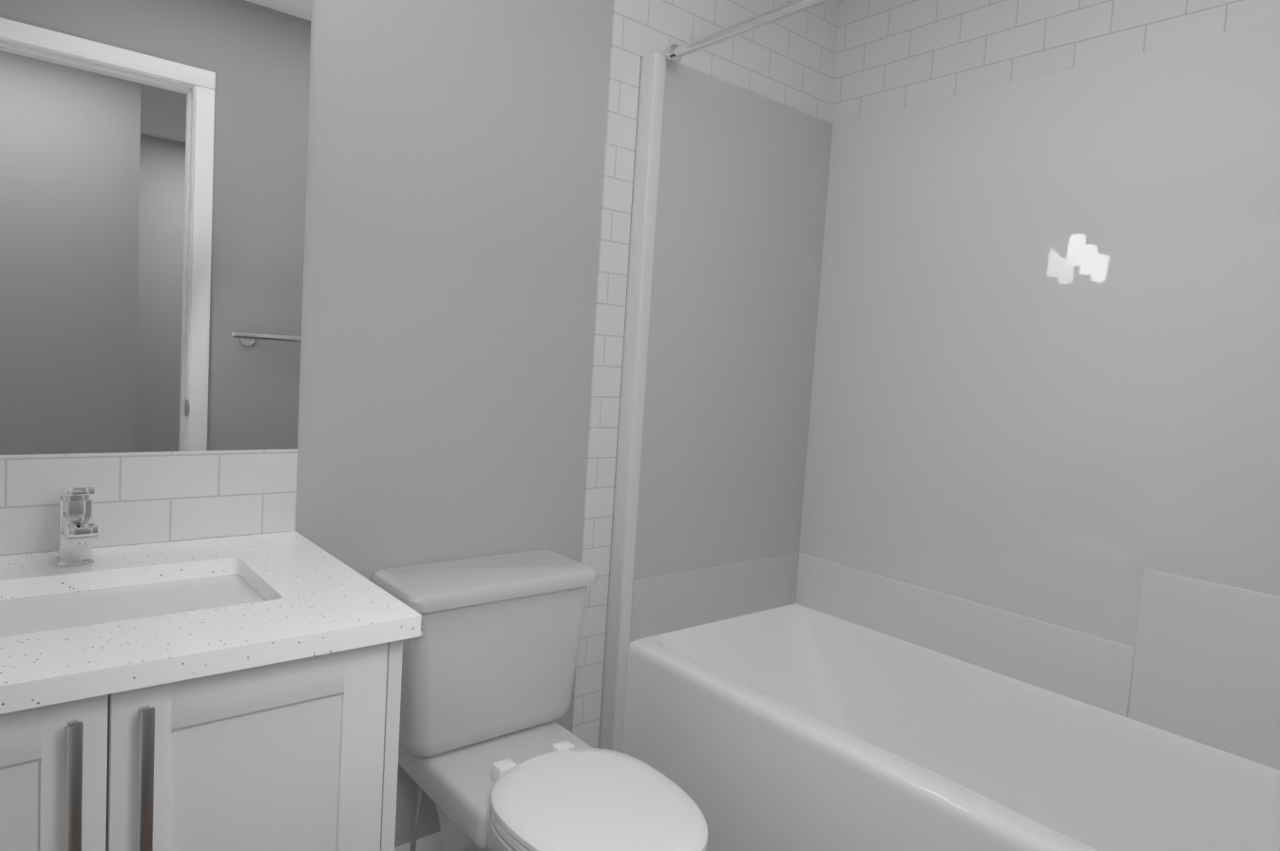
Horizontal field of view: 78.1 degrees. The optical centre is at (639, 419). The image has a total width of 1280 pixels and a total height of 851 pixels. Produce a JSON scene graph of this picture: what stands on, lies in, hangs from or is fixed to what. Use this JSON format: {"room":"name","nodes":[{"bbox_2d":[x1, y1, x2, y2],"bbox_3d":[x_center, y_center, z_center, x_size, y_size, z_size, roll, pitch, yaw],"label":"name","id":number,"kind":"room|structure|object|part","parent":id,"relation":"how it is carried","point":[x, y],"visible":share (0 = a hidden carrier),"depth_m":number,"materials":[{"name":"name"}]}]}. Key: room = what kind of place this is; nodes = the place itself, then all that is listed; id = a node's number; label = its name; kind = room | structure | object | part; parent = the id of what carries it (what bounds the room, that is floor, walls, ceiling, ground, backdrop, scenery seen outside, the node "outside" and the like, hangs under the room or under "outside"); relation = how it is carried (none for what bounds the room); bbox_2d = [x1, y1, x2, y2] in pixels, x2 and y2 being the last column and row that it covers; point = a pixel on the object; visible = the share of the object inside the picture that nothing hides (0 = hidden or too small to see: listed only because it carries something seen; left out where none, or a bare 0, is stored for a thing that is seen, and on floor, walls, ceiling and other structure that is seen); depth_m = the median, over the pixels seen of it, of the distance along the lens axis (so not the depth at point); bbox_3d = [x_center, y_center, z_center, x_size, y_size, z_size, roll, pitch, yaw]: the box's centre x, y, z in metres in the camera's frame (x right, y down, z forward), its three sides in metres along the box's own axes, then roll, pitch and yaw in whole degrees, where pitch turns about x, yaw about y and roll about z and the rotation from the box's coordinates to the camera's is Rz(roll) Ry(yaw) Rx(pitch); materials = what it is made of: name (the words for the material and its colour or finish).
{"room":"bathroom","nodes":[
{"label":"bathroom","id":0,"kind":"room"},
{"bbox_2d":[295,0,641,847],"bbox_3d":[-0.784,-0.168,1.533,3.800,2.440,0.120,0,5,-40],"label":"wall","id":1,"kind":"structure","parent":0,"point":[455,156],"depth_m":1.74,"materials":[{"name":"paint"}]},
{"bbox_2d":[0,449,297,555],"bbox_3d":[-0.967,0.139,1.334,0.735,0.164,0.007,0,5,-40],"label":"wall tile","id":2,"kind":"structure","parent":1,"relation":"attached to","point":[139,498],"depth_m":1.41,"materials":[{"name":"white tile"}]},
{"bbox_2d":[0,0,311,455],"bbox_3d":[-0.927,-0.486,1.289,0.735,1.090,0.005,0,5,-40],"label":"mirror","id":3,"kind":"object","parent":1,"relation":"attached to","point":[153,160],"visible":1,"depth_m":1.37,"materials":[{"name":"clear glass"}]},
{"bbox_2d":[394,831,443,850],"bbox_3d":[-0.458,1.012,1.867,0.695,0.085,0.011,0,5,-40],"label":"baseboard","id":4,"kind":"structure","parent":1,"relation":"attached to","point":[432,842],"depth_m":1.82,"materials":[{"name":"paint"}]},
{"bbox_2d":[571,0,840,748],"bbox_3d":[0.211,-0.159,2.284,0.860,2.440,0.007,0,5,-40],"label":"wall tile","id":5,"kind":"structure","parent":1,"relation":"attached to","point":[790,61],"depth_m":2.07,"materials":[{"name":"white tile"}]},
{"bbox_2d":[666,0,830,63],"bbox_3d":[0.563,-0.852,1.420,0.044,0.044,1.504,0,5,-40],"label":"rail","id":6,"kind":"object","parent":5,"relation":"attached to","point":[675,53],"visible":0.98,"depth_m":1.80,"materials":[{"name":"silver metal"}]},
{"bbox_2d":[832,0,1279,123],"bbox_3d":[1.127,-1.073,1.895,0.008,0.449,1.599,0,5,-40],"label":"wall tile","id":7,"kind":"structure","parent":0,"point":[838,60],"depth_m":2.12,"materials":[{"name":"white tile"}]},
{"bbox_3d":[0.519,1.282,-0.025,3.800,0.060,4.600,0,5,-40],"label":"floor","id":8,"kind":"structure","parent":0,"visible":0},
{"bbox_2d":[0,487,421,850],"bbox_3d":[-0.740,0.599,1.192,0.756,0.968,0.598,0,5,-40],"label":"bathroom vanity","id":9,"kind":"object","parent":8,"relation":"on","point":[235,694],"visible":1,"depth_m":1.04,"materials":[{"name":"paint"}]},
{"bbox_2d":[55,487,98,567],"bbox_3d":[-0.875,0.169,1.228,0.048,0.133,0.149,0,5,-40],"label":"faucet","id":10,"kind":"object","parent":9,"relation":"on","point":[77,528],"depth_m":1.24,"materials":[{"name":"silver metal"}]},
{"bbox_2d":[372,550,707,850],"bbox_3d":[-0.183,0.723,1.560,0.456,0.738,0.767,0,5,-40],"label":"toilet","id":11,"kind":"object","parent":8,"relation":"on","point":[493,755],"visible":0.83,"depth_m":1.60,"materials":[{"name":"ceramic"}]},
{"bbox_3d":[-0.081,0.708,1.439,0.340,0.046,0.450,0,5,-40],"label":"seat","id":12,"kind":"part","parent":11,"relation":"part of","materials":[{"name":"plastic"}]},
{"bbox_2d":[598,20,1279,850],"bbox_3d":[0.754,0.085,1.726,0.790,2.103,1.596,0,5,-40],"label":"bathtub","id":13,"kind":"object","parent":8,"relation":"on","point":[946,504],"visible":0.96,"depth_m":2.00,"materials":[{"name":"plastic"}]}
]}

